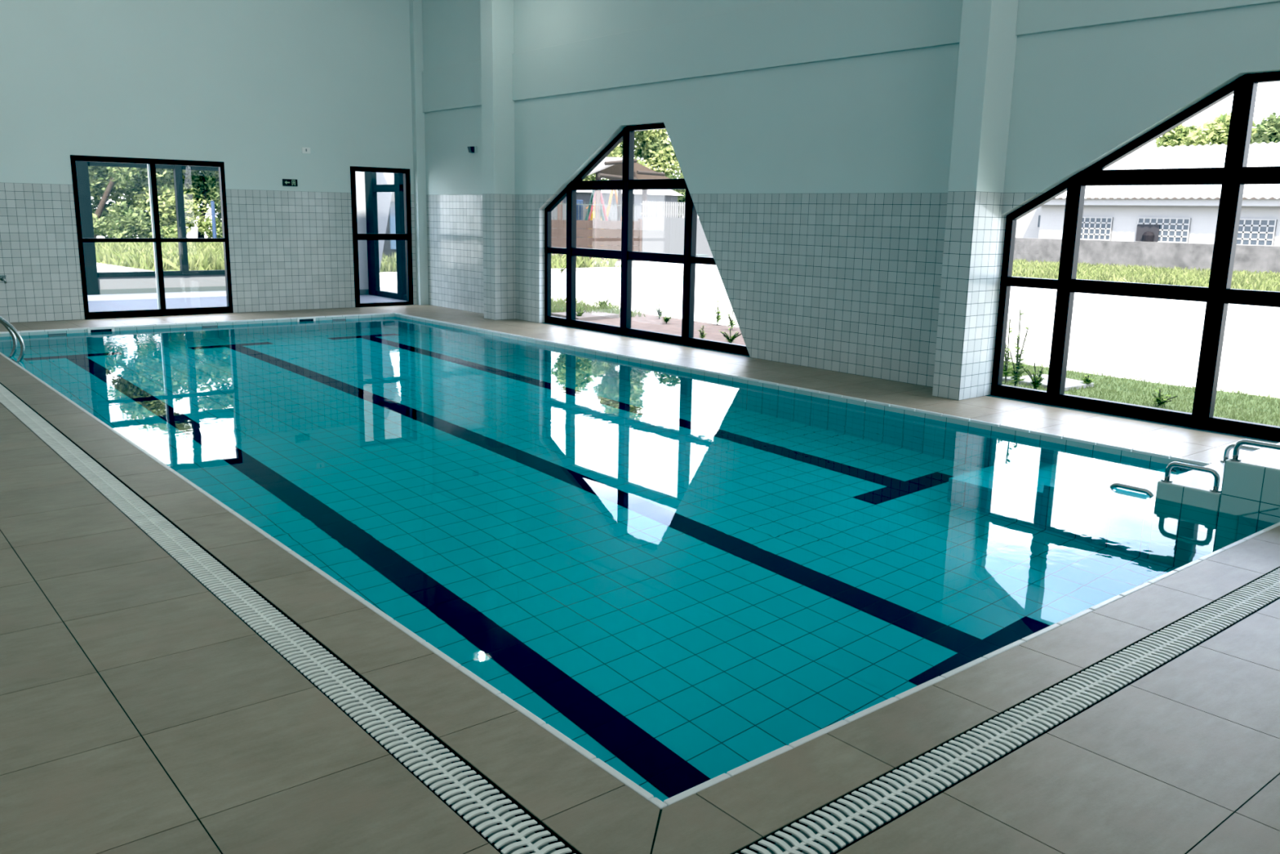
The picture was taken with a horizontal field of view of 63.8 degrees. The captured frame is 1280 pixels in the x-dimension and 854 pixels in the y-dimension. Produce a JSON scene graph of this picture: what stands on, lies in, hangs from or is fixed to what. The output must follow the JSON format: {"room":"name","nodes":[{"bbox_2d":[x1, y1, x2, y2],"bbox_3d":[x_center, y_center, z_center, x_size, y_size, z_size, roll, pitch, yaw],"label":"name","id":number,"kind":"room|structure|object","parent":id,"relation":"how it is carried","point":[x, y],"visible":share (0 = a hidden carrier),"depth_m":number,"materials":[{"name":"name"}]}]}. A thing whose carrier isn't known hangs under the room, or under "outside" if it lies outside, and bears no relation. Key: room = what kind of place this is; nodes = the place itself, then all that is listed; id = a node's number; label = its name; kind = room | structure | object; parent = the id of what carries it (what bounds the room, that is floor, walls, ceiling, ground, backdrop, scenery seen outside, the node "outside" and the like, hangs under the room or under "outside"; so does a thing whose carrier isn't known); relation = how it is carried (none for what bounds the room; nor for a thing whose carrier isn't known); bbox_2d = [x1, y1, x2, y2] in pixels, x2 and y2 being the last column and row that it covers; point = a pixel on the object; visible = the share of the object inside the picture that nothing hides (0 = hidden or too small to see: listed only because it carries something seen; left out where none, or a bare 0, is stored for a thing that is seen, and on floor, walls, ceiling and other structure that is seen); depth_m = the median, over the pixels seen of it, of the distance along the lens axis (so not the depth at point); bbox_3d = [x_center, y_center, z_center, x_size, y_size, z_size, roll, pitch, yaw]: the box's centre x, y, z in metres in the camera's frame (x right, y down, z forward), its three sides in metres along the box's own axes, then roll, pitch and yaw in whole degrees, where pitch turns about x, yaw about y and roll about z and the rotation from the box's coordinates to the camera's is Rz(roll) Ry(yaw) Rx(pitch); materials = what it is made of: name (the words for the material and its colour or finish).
{"room":"indoor swimming pool","nodes":[
{"label":"indoor swimming pool","id":0,"kind":"room"},
{"bbox_2d":[97,274,226,289],"bbox_3d":[-10.347,-2.762,20.045,5.700,0.330,0.150,-8,15,-39],"label":"wall","id":1,"kind":"structure","parent":0,"point":[183,281],"depth_m":20.60,"materials":[{"name":"grey paint"}]},
{"bbox_2d":[75,160,225,294],"bbox_3d":[-10.294,-4.515,19.658,5.700,3.919,0.170,-8,15,-39],"label":"window","id":2,"kind":"structure","parent":1,"relation":"in","point":[92,275],"depth_m":19.84,"materials":[{"name":"black metal"}]},
{"bbox_2d":[98,285,226,294],"bbox_3d":[-10.296,-2.633,20.007,5.700,0.095,0.015,-8,15,-39],"label":"baseboard","id":3,"kind":"structure","parent":1,"relation":"attached to","point":[105,291],"depth_m":20.62,"materials":[{"name":"grey"}]},
{"bbox_2d":[0,314,395,337],"bbox_3d":[-6.452,-1.535,15.409,6.025,0.045,0.001,-8,15,-39],"label":"wall","id":4,"kind":"structure","parent":0,"point":[380,315],"depth_m":15.29,"materials":[{"name":"tile"}]},
{"bbox_2d":[0,0,417,323],"bbox_3d":[-8.755,-4.554,14.522,12.855,6.700,0.200,-8,15,-39],"label":"wall","id":5,"kind":"structure","parent":0,"point":[244,85],"depth_m":16.10,"materials":[{"name":"white paint"}]},
{"bbox_2d":[0,275,7,283],"bbox_3d":[-9.053,-2.099,14.610,0.080,0.113,0.115,-8,15,-39],"label":"tap","id":6,"kind":"object","parent":5,"relation":"attached to","point":[2,277],"visible":1,"depth_m":14.59,"materials":[{"name":"silver metal"}]},
{"bbox_2d":[70,155,233,319],"bbox_3d":[-7.486,-2.915,15.880,2.180,2.388,0.102,-8,15,-39],"label":"window","id":7,"kind":"structure","parent":5,"relation":"in","point":[157,240],"depth_m":15.84,"materials":[{"name":"black metal"}]},
{"bbox_2d":[282,178,297,186],"bbox_3d":[-5.789,-4.042,16.998,0.248,0.113,0.016,-8,15,-39],"label":"exit sign","id":8,"kind":"object","parent":5,"relation":"attached to","point":[286,182],"visible":1,"depth_m":16.99,"materials":[{"name":"black plastic"}]},
{"bbox_2d":[302,146,310,153],"bbox_3d":[-5.549,-4.596,17.078,0.140,0.095,0.014,-8,15,-39],"label":"wall socket","id":9,"kind":"object","parent":5,"relation":"attached to","point":[304,150],"visible":1,"depth_m":17.07,"materials":[{"name":"white plastic"}]},
{"bbox_2d":[350,165,413,306],"bbox_3d":[-4.583,-3.359,18.232,1.124,2.412,0.102,-8,15,-39],"label":"window","id":10,"kind":"structure","parent":5,"relation":"in","point":[406,236],"depth_m":18.25,"materials":[{"name":"black metal"}]},
{"bbox_2d":[87,290,406,311],"bbox_3d":[-8.260,-2.216,18.812,7.250,0.160,4.845,-8,15,-39],"label":"floor","id":11,"kind":"structure","parent":0,"point":[109,302],"depth_m":19.01,"materials":[{"name":"grey"}]},
{"bbox_2d":[355,171,368,289],"bbox_3d":[-6.820,-4.744,21.087,1.500,3.920,2.300,-8,15,-39],"label":"wall","id":12,"kind":"structure","parent":0,"point":[360,175],"depth_m":20.74,"materials":[{"name":"grey paint"}]},
{"bbox_2d":[360,288,368,294],"bbox_3d":[-6.120,-2.684,20.602,1.500,0.110,0.015,-8,15,-39],"label":"baseboard","id":13,"kind":"structure","parent":12,"relation":"attached to","point":[363,291],"depth_m":20.99,"materials":[{"name":"grey"}]},
{"bbox_2d":[364,171,406,300],"bbox_3d":[-4.701,-4.429,19.763,0.090,3.920,2.495,-8,15,-39],"label":"window","id":14,"kind":"structure","parent":12,"relation":"in","point":[371,188],"depth_m":20.37,"materials":[{"name":"black metal"}]},
{"bbox_2d":[0,316,1275,801],"bbox_3d":[-2.032,-0.343,10.180,6.025,0.001,13.900,-8,15,-39],"label":"water","id":15,"kind":"object","parent":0,"point":[690,579],"visible":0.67,"depth_m":6.21,"materials":[{"name":"teal liquid"}]},
{"bbox_2d":[0,304,1279,853],"bbox_3d":[-1.918,0.289,6.968,12.435,0.060,21.505,-8,15,-39],"label":"floor","id":16,"kind":"structure","parent":0,"point":[140,713],"depth_m":3.52,"materials":[{"name":"beige tile"}]},
{"bbox_2d":[0,315,25,360],"bbox_3d":[-7.448,-0.641,11.701,0.746,1.732,0.523,-8,15,-39],"label":"pool ladder","id":17,"kind":"object","parent":16,"relation":"attached to","point":[12,331],"visible":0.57,"depth_m":11.67,"materials":[{"name":"silver metal"}]},
{"bbox_2d":[0,312,394,333],"bbox_3d":[-6.459,-1.567,15.413,6.017,0.025,0.030,-8,15,-39],"label":"trim","id":18,"kind":"structure","parent":16,"relation":"attached to","point":[265,319],"depth_m":15.28,"materials":[{"name":"white tile"}]},
{"bbox_2d":[0,383,575,853],"bbox_3d":[-4.909,-0.034,8.290,0.170,0.074,15.580,-8,15,-39],"label":"floor drain","id":19,"kind":"object","parent":16,"relation":"in","point":[507,832],"visible":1,"depth_m":3.81,"materials":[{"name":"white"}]},
{"bbox_2d":[0,351,667,808],"bbox_3d":[-4.365,-0.048,8.276,0.030,0.025,13.952,-8,15,-39],"label":"trim","id":20,"kind":"structure","parent":16,"relation":"attached to","point":[566,740],"depth_m":4.13,"materials":[{"name":"white tile"}]},
{"bbox_2d":[408,0,428,305],"bbox_3d":[-3.922,-5.376,18.195,0.173,6.400,0.140,-8,15,-39],"label":"pillar","id":21,"kind":"structure","parent":16,"relation":"on","point":[415,6],"depth_m":18.24,"materials":[{"name":"grey paint"}]},
{"bbox_2d":[480,0,515,319],"bbox_3d":[-2.213,-4.890,16.008,0.385,6.400,0.350,-8,15,-39],"label":"pillar","id":22,"kind":"structure","parent":16,"relation":"on","point":[496,16],"depth_m":16.02,"materials":[{"name":"white paint"}]},
{"bbox_2d":[394,312,1210,466],"bbox_3d":[0.303,-0.743,12.062,0.030,0.025,13.952,-8,15,-39],"label":"trim","id":23,"kind":"structure","parent":16,"relation":"attached to","point":[1117,447],"depth_m":9.72,"materials":[{"name":"white tile"}]},
{"bbox_2d":[663,521,1279,805],"bbox_3d":[2.397,0.776,4.925,6.017,0.025,0.030,-8,15,-39],"label":"trim","id":24,"kind":"structure","parent":16,"relation":"attached to","point":[684,794],"depth_m":3.83,"materials":[{"name":"white tile"}]},
{"bbox_2d":[932,0,1018,399],"bbox_3d":[3.216,-3.441,9.521,0.460,6.400,0.305,-8,15,-39],"label":"pillar","id":25,"kind":"structure","parent":16,"relation":"on","point":[988,37],"depth_m":9.65,"materials":[{"name":"white tile"}]},
{"bbox_2d":[735,568,1279,853],"bbox_3d":[2.973,0.818,4.910,7.565,0.074,0.175,-8,15,-39],"label":"floor drain","id":26,"kind":"object","parent":16,"relation":"in","point":[837,830],"visible":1,"depth_m":3.49,"materials":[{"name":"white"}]},
{"bbox_2d":[395,314,1204,466],"bbox_3d":[0.292,-0.711,12.061,0.001,0.045,13.900,-8,15,-39],"label":"wall","id":27,"kind":"structure","parent":0,"point":[1129,454],"depth_m":9.91,"materials":[{"name":"tile"}]},
{"bbox_2d":[422,0,1279,443],"bbox_3d":[3.021,-3.454,10.303,0.220,6.700,21.905,-8,15,-39],"label":"wall","id":28,"kind":"structure","parent":0,"point":[818,190],"depth_m":11.52,"materials":[{"name":"white paint"}]},
{"bbox_2d":[422,60,481,112],"bbox_3d":[-2.997,-5.675,17.110,0.035,0.690,2.570,-8,15,-39],"label":"trim","id":29,"kind":"structure","parent":28,"relation":"attached to","point":[457,86],"depth_m":17.27,"materials":[{"name":"grey paint"}]},
{"bbox_2d":[467,146,476,153],"bbox_3d":[-2.775,-4.585,16.986,0.098,0.115,0.145,-8,15,-39],"label":"wall fixture","id":30,"kind":"object","parent":28,"relation":"attached to","point":[473,149],"visible":1,"depth_m":16.97,"materials":[{"name":"black plastic"}]},
{"bbox_2d":[544,122,749,355],"bbox_3d":[0.019,-2.674,14.187,0.094,2.885,4.618,-8,15,-39],"label":"window","id":31,"kind":"structure","parent":28,"relation":"in","point":[627,184],"depth_m":14.38,"materials":[{"name":"black metal"}]},
{"bbox_2d":[512,0,962,101],"bbox_3d":[0.668,-4.705,12.770,0.035,0.690,8.255,-8,15,-39],"label":"beam","id":32,"kind":"structure","parent":28,"relation":"attached to","point":[790,32],"depth_m":12.12,"materials":[{"name":"grey paint"}]},
{"bbox_2d":[990,71,1279,441],"bbox_3d":[5.024,-1.350,8.260,0.094,2.885,4.618,-8,15,-39],"label":"window","id":33,"kind":"structure","parent":28,"relation":"in","point":[1235,173],"depth_m":8.77,"materials":[{"name":"black metal"}]},
{"bbox_2d":[1015,0,1279,35],"bbox_3d":[6.630,-3.127,5.709,0.035,0.690,9.885,-8,15,-39],"label":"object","id":34,"kind":"structure","parent":28,"relation":"attached to","point":[1033,16],"depth_m":8.89,"materials":[{"name":"grey paint"}]},
{"label":"floor","id":35,"kind":"structure","parent":0,"visible":0},
{"bbox_2d":[1110,439,1279,523],"bbox_3d":[3.635,0.810,7.382,1.041,1.862,2.630,-8,15,-39],"label":"steps","id":36,"kind":"structure","parent":35,"relation":"on","point":[1247,485],"depth_m":6.43,"materials":[{"name":"tile"}]},
{"label":"outside","id":37,"kind":"structure","parent":0,"visible":0},
{"bbox_2d":[553,201,638,221],"bbox_3d":[-2.649,-7.919,38.167,6.656,0.920,0.020,-8,15,-39],"label":"wire fence","id":38,"kind":"object","parent":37,"point":[560,203],"visible":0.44,"depth_m":38.94,"materials":[{"name":"grey metal"}]},
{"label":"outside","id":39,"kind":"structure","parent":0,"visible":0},
{"bbox_2d":[96,222,1279,398],"bbox_3d":[4.128,-7.290,44.435,180.000,0.001,180.000,-8,15,-39],"label":"ground","id":40,"kind":"structure","parent":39,"point":[1157,340],"depth_m":18.79,"materials":[{"name":"concrete"}]},
{"bbox_2d":[376,172,394,269],"bbox_3d":[-5.424,-5.006,21.643,1.290,4.580,0.250,-8,15,-39],"label":"wall","id":41,"kind":"structure","parent":40,"relation":"on","point":[384,198],"depth_m":21.60,"materials":[{"name":"grey paint"}]},
{"bbox_2d":[379,266,621,275],"bbox_3d":[-4.493,-4.551,30.398,10.500,0.170,0.300,-8,15,-39],"label":"kerb","id":42,"kind":"object","parent":40,"relation":"on","point":[602,268],"depth_m":32.43,"materials":[{"name":"concrete"}]},
{"bbox_2d":[554,258,566,272],"bbox_3d":[-2.317,-4.875,31.010,0.559,0.466,0.312,12,16,41],"label":"weed","id":43,"kind":"object","parent":40,"relation":"on","point":[561,268],"visible":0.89,"depth_m":30.99,"materials":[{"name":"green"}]},
{"bbox_2d":[576,200,582,237],"bbox_3d":[-3.083,-9.906,50.375,0.570,2.400,0.200,-8,15,-39],"label":"board","id":44,"kind":"object","parent":40,"relation":"on","point":[578,202],"visible":0.23,"depth_m":50.20,"materials":[{"name":"blue paint"}]},
{"bbox_2d":[586,201,601,237],"bbox_3d":[-2.295,-10.560,53.550,0.950,2.420,0.500,-8,15,-39],"label":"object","id":45,"kind":"structure","parent":40,"relation":"on","point":[593,215],"depth_m":53.12,"materials":[{"name":"yellow paint"}]},
{"bbox_2d":[580,190,608,237],"bbox_3d":[-2.367,-10.290,50.453,2.083,3.192,0.685,-8,15,-39],"label":"swing frame","id":46,"kind":"object","parent":40,"relation":"on","point":[593,191],"visible":0.2,"depth_m":49.89,"materials":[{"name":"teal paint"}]},
{"bbox_2d":[551,217,642,261],"bbox_3d":[-2.554,-6.912,38.200,6.700,1.700,0.140,-8,15,-39],"label":"fence","id":47,"kind":"object","parent":40,"relation":"on","point":[594,228],"visible":0.35,"depth_m":38.85,"materials":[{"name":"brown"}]},
{"bbox_2d":[583,191,612,237],"bbox_3d":[-2.289,-10.566,51.520,2.203,3.303,0.685,-8,15,-39],"label":"swing frame","id":48,"kind":"object","parent":40,"relation":"on","point":[602,198],"visible":0.12,"depth_m":51.27,"materials":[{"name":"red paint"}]},
{"bbox_2d":[582,142,621,180],"bbox_3d":[-2.983,-14.663,57.671,4.450,8.760,4.931,2,12,6],"label":"leafy tree","id":49,"kind":"object","parent":40,"relation":"on","point":[593,176],"visible":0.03,"depth_m":56.51,"materials":[{"name":"green plant"}]},
{"bbox_2d":[600,190,622,237],"bbox_3d":[-1.531,-10.960,53.134,1.826,3.438,0.685,-8,15,-39],"label":"swing frame","id":50,"kind":"object","parent":40,"relation":"on","point":[611,191],"visible":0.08,"depth_m":52.61,"materials":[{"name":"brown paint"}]},
{"bbox_2d":[556,156,670,237],"bbox_3d":[-1.856,-10.059,46.349,7.400,4.380,5.575,-8,15,-39],"label":"gazebo","id":51,"kind":"object","parent":40,"relation":"on","point":[611,167],"visible":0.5,"depth_m":44.46,"materials":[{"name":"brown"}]},
{"bbox_2d":[551,189,684,245],"bbox_3d":[-4.418,-11.033,53.643,15.600,3.230,2.600,-8,15,-39],"label":"building","id":52,"kind":"structure","parent":40,"relation":"on","point":[653,195],"depth_m":55.56,"materials":[{"name":"grey"}]},
{"bbox_2d":[605,128,680,179],"bbox_3d":[-1.052,-16.399,60.911,6.057,10.927,6.419,-8,15,-39],"label":"leafy tree","id":53,"kind":"object","parent":40,"relation":"on","point":[640,136],"visible":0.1,"depth_m":60.40,"materials":[{"name":"green plant"}]},
{"bbox_2d":[637,136,685,217],"bbox_3d":[2.564,-15.511,61.859,5.698,8.924,4.368,-7,14,-35],"label":"leafy tree","id":54,"kind":"object","parent":40,"relation":"on","point":[681,199],"visible":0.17,"depth_m":60.49,"materials":[{"name":"green plant"}]},
{"bbox_2d":[639,217,713,257],"bbox_3d":[3.773,-7.900,43.402,9.700,1.760,0.200,-8,15,-39],"label":"wall","id":55,"kind":"structure","parent":40,"relation":"on","point":[660,234],"depth_m":41.08,"materials":[{"name":"grey paint"}]},
{"bbox_2d":[640,200,697,217],"bbox_3d":[3.789,-9.067,43.168,9.700,0.620,0.060,-8,15,-39],"label":"picket fence","id":56,"kind":"object","parent":55,"relation":"on","point":[652,209],"visible":0.21,"depth_m":40.85,"materials":[{"name":"grey wood"}]},
{"bbox_2d":[696,253,708,257],"bbox_3d":[2.292,-6.450,39.621,0.550,0.400,0.400,-8,15,-39],"label":"concrete block","id":57,"kind":"object","parent":40,"relation":"on","point":[697,255],"visible":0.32,"depth_m":39.50,"materials":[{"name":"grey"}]},
{"bbox_2d":[1013,237,1279,274],"bbox_3d":[22.634,-5.942,37.129,0.300,1.180,33.000,-8,15,-39],"label":"wall","id":58,"kind":"structure","parent":40,"relation":"on","point":[1248,258],"depth_m":40.11,"materials":[{"name":"grey concrete"}]},
{"bbox_2d":[1015,142,1279,246],"bbox_3d":[27.161,-9.704,44.360,11.200,5.780,28.600,-8,15,-39],"label":"house","id":59,"kind":"structure","parent":40,"relation":"on","point":[1179,214],"depth_m":43.55,"materials":[{"name":"grey paint"}]},
{"bbox_2d":[1154,123,1200,147],"bbox_3d":[31.395,-14.043,60.502,6.519,7.684,5.376,6,13,22],"label":"leafy tree","id":60,"kind":"object","parent":40,"relation":"on","point":[1172,138],"visible":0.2,"depth_m":59.57,"materials":[{"name":"green plant"}]},
{"bbox_2d":[1180,111,1260,146],"bbox_3d":[33.292,-13.835,58.577,5.059,8.130,4.084,-4,13,-22],"label":"leafy tree","id":61,"kind":"object","parent":40,"relation":"on","point":[1215,131],"visible":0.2,"depth_m":57.79,"materials":[{"name":"green plant"}]},
{"bbox_2d":[1249,111,1279,144],"bbox_3d":[34.800,-13.186,55.930,5.026,7.989,4.296,-3,12,-19],"label":"leafy tree","id":62,"kind":"object","parent":40,"relation":"on","point":[1268,130],"visible":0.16,"depth_m":54.98,"materials":[{"name":"green plant"}]},
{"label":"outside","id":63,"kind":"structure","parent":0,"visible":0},
{"bbox_2d":[1001,360,1279,426],"bbox_3d":[7.676,0.377,7.717,2.845,0.001,13.600,-8,15,-39],"label":"lawn","id":64,"kind":"structure","parent":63,"point":[1172,405],"depth_m":10.89,"materials":[{"name":"green plant"}]},
{"bbox_2d":[1002,319,1013,383],"bbox_3d":[4.089,-0.837,11.453,0.237,0.731,0.242,-8,15,-39],"label":"weed","id":65,"kind":"object","parent":64,"relation":"on","point":[1006,372],"visible":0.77,"depth_m":11.47,"materials":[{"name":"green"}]},
{"bbox_2d":[1006,309,1029,386],"bbox_3d":[4.066,-0.823,11.041,0.299,0.872,0.223,-8,15,-39],"label":"weed","id":66,"kind":"object","parent":64,"relation":"on","point":[1017,374],"visible":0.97,"depth_m":11.06,"materials":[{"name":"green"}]},
{"bbox_2d":[1021,361,1045,389],"bbox_3d":[4.246,-0.539,11.034,0.236,0.328,0.272,-1,12,-11],"label":"weed","id":67,"kind":"object","parent":64,"relation":"on","point":[1036,380],"visible":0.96,"depth_m":11.04,"materials":[{"name":"green plant"}]},
{"bbox_2d":[1002,373,1093,391],"bbox_3d":[4.631,-0.505,11.613,0.709,0.055,0.801,-7,14,-34],"label":"stone slab","id":68,"kind":"object","parent":64,"relation":"on","point":[1069,383],"visible":0.48,"depth_m":11.46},
{"bbox_2d":[1080,373,1095,384],"bbox_3d":[4.970,-0.522,11.418,0.134,0.165,0.183,0,12,-3],"label":"weed","id":69,"kind":"object","parent":68,"relation":"on","point":[1086,380],"visible":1,"depth_m":11.40,"materials":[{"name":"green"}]},
{"bbox_2d":[1151,386,1177,406],"bbox_3d":[5.223,-0.296,10.282,0.293,0.199,0.228,-8,15,-39],"label":"weed","id":70,"kind":"object","parent":64,"relation":"on","point":[1160,400],"visible":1,"depth_m":10.29,"materials":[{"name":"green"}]},
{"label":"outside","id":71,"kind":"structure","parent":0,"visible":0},
{"bbox_2d":[96,242,213,271],"bbox_3d":[-19.724,-6.193,36.887,25.500,0.001,29.400,-8,15,-39],"label":"meadow","id":72,"kind":"structure","parent":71,"point":[146,242],"depth_m":29.22,"materials":[{"name":"green plant"}]},
{"bbox_2d":[92,200,164,244],"bbox_3d":[-22.038,-8.588,43.921,2.599,2.110,3.472,3,12,9],"label":"leafy bush","id":73,"kind":"object","parent":72,"relation":"on","point":[128,220],"visible":0.84,"depth_m":43.19,"materials":[{"name":"green plant"}]},
{"bbox_2d":[90,186,168,238],"bbox_3d":[-23.733,-10.493,47.071,4.816,3.757,3.682,-2,12,-15],"label":"leafy bush","id":74,"kind":"object","parent":72,"relation":"on","point":[95,202],"visible":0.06,"depth_m":46.17,"materials":[{"name":"green plant"}]},
{"bbox_2d":[88,165,173,238],"bbox_3d":[-22.675,-11.858,44.799,4.959,7.798,3.856,0,12,-3],"label":"leafy tree","id":75,"kind":"object","parent":72,"relation":"on","point":[126,180],"visible":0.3,"depth_m":44.71,"materials":[{"name":"green plant"}]},
{"bbox_2d":[119,172,202,231],"bbox_3d":[-22.616,-11.234,49.719,4.577,4.702,4.621,-8,15,-39],"label":"leafy bush","id":76,"kind":"object","parent":72,"relation":"on","point":[188,180],"visible":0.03,"depth_m":49.54,"materials":[{"name":"green plant"}]},
{"bbox_2d":[128,168,209,230],"bbox_3d":[-21.410,-12.713,45.779,4.315,9.087,4.283,3,12,10],"label":"leafy tree","id":77,"kind":"object","parent":72,"relation":"on","point":[166,197],"visible":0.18,"depth_m":45.49,"materials":[{"name":"green plant"}]},
{"bbox_2d":[160,199,222,238],"bbox_3d":[-20.214,-9.085,46.097,3.233,2.360,2.177,-8,15,-39],"label":"leafy bush","id":78,"kind":"object","parent":72,"relation":"on","point":[190,214],"visible":0.58,"depth_m":45.82,"materials":[{"name":"green plant"}]},
{"bbox_2d":[182,169,221,242],"bbox_3d":[-20.479,-12.325,46.724,4.601,7.991,3.817,8,14,31],"label":"leafy tree","id":79,"kind":"object","parent":72,"relation":"on","point":[208,198],"visible":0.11,"depth_m":47.01,"materials":[{"name":"green plant"}]},
{"bbox_2d":[193,170,221,217],"bbox_3d":[-19.599,-12.091,48.970,4.486,6.630,4.371,-8,15,-39],"label":"leafy tree","id":80,"kind":"object","parent":72,"relation":"on","point":[212,184],"visible":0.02,"depth_m":46.92,"materials":[{"name":"green plant"}]},
{"bbox_2d":[205,200,217,238],"bbox_3d":[-18.624,-8.833,44.794,0.500,1.980,0.160,-8,15,-39],"label":"pole","id":81,"kind":"object","parent":72,"relation":"on","point":[213,214],"visible":0.83,"depth_m":44.72,"materials":[{"name":"blue metal"}]},
{"bbox_2d":[215,214,222,242],"bbox_3d":[-18.398,-9.454,47.129,2.530,2.641,3.589,-8,15,-39],"label":"leafy bush","id":82,"kind":"object","parent":72,"relation":"on","point":[220,220],"visible":0.02,"depth_m":46.44,"materials":[{"name":"green plant"}]},
{"bbox_2d":[94,236,621,272],"bbox_3d":[-13.197,-6.156,36.106,16.827,0.490,20.804,-8,15,-39],"label":"meadow grass","id":83,"kind":"structure","parent":72,"relation":"on","point":[202,255],"depth_m":31.66,"materials":[{"name":"green plant"}]},
{"bbox_2d":[382,181,395,257],"bbox_3d":[-7.917,-7.496,36.874,5.600,2.980,4.600,-8,15,-39],"label":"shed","id":84,"kind":"object","parent":72,"relation":"on","point":[389,246],"visible":0.11,"depth_m":34.08,"materials":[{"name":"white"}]},
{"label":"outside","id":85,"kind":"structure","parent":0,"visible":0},
{"bbox_2d":[553,301,745,345],"bbox_3d":[-0.236,-1.731,17.163,2.945,0.001,11.400,-8,15,-39],"label":"soil","id":86,"kind":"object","parent":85,"point":[649,322],"visible":0.25,"depth_m":16.81,"materials":[{"name":"beige soil"}]},
{"bbox_2d":[575,306,586,315],"bbox_3d":[-1.029,-1.954,17.654,0.212,0.214,0.183,-4,13,-23],"label":"weed","id":87,"kind":"object","parent":86,"relation":"on","point":[580,313],"visible":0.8,"depth_m":17.62,"materials":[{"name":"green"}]},
{"bbox_2d":[551,310,618,320],"bbox_3d":[-0.973,-1.948,18.020,0.999,0.070,0.998,-8,15,-39],"label":"stone slab","id":88,"kind":"object","parent":86,"relation":"on","point":[587,316],"visible":0.55,"depth_m":17.86,"materials":[{"name":"stone"}]},
{"bbox_2d":[551,294,645,316],"bbox_3d":[-1.864,-2.279,19.249,2.826,0.166,4.012,-8,15,-39],"label":"grass","id":89,"kind":"structure","parent":86,"relation":"on","point":[561,303],"depth_m":18.94,"materials":[{"name":"green plant"}]},
{"bbox_2d":[594,294,611,309],"bbox_3d":[-0.712,-2.364,19.459,0.249,0.298,0.323,10,15,38],"label":"weed","id":90,"kind":"object","parent":86,"relation":"on","point":[604,297],"visible":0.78,"depth_m":19.45,"materials":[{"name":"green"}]},
{"bbox_2d":[653,303,662,318],"bbox_3d":[0.340,-2.030,18.017,0.192,0.265,0.150,-8,15,-39],"label":"weed","id":91,"kind":"object","parent":86,"relation":"on","point":[658,310],"visible":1,"depth_m":18.01,"materials":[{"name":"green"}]},
{"bbox_2d":[663,313,671,323],"bbox_3d":[0.455,-1.819,17.252,0.175,0.170,0.257,0,12,-7],"label":"weed","id":92,"kind":"object","parent":86,"relation":"on","point":[665,319],"visible":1,"depth_m":17.23,"materials":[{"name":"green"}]},
{"bbox_2d":[698,325,706,338],"bbox_3d":[0.915,-1.381,15.064,0.158,0.212,0.146,-8,15,-39],"label":"weed","id":93,"kind":"object","parent":86,"relation":"on","point":[702,336],"visible":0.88,"depth_m":15.06,"materials":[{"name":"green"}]},
{"bbox_2d":[711,298,722,324],"bbox_3d":[1.312,-1.915,17.139,0.209,0.431,0.195,-8,15,-39],"label":"weed","id":94,"kind":"object","parent":86,"relation":"on","point":[717,317],"visible":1,"depth_m":17.15,"materials":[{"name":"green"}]},
{"bbox_2d":[718,327,741,342],"bbox_3d":[1.276,-1.288,14.561,0.333,0.251,0.172,2,12,3],"label":"weed","id":95,"kind":"object","parent":86,"relation":"on","point":[732,338],"visible":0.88,"depth_m":14.56,"materials":[{"name":"green plant"}]},
{"bbox_2d":[727,307,737,329],"bbox_3d":[1.466,-1.744,16.475,0.233,0.372,0.208,-8,15,-39],"label":"weed","id":96,"kind":"object","parent":86,"relation":"on","point":[732,323],"visible":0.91,"depth_m":16.47,"materials":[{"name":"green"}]},
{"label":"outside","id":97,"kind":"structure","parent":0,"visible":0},
{"bbox_2d":[1011,258,1279,291],"bbox_3d":[16.414,-5.586,36.625,9.675,0.274,24.348,-8,15,-39],"label":"grass","id":98,"kind":"structure","parent":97,"point":[1266,281],"depth_m":33.76,"materials":[{"name":"green plant"}]},
{"label":"wall","id":99,"kind":"structure","parent":0,"visible":0},
{"bbox_2d":[87,326,114,332],"bbox_3d":[-7.590,-1.344,14.479,0.340,0.127,0.019,-8,15,-39],"label":"skimmer","id":100,"kind":"object","parent":99,"relation":"attached to","point":[103,328],"visible":0.57,"depth_m":14.47,"materials":[{"name":"white plastic"}]},
{"bbox_2d":[297,316,315,321],"bbox_3d":[-5.303,-1.685,16.335,0.300,0.127,0.019,-8,15,-39],"label":"skimmer","id":101,"kind":"object","parent":99,"relation":"attached to","point":[302,318],"visible":0.54,"depth_m":16.32,"materials":[{"name":"white plastic"}]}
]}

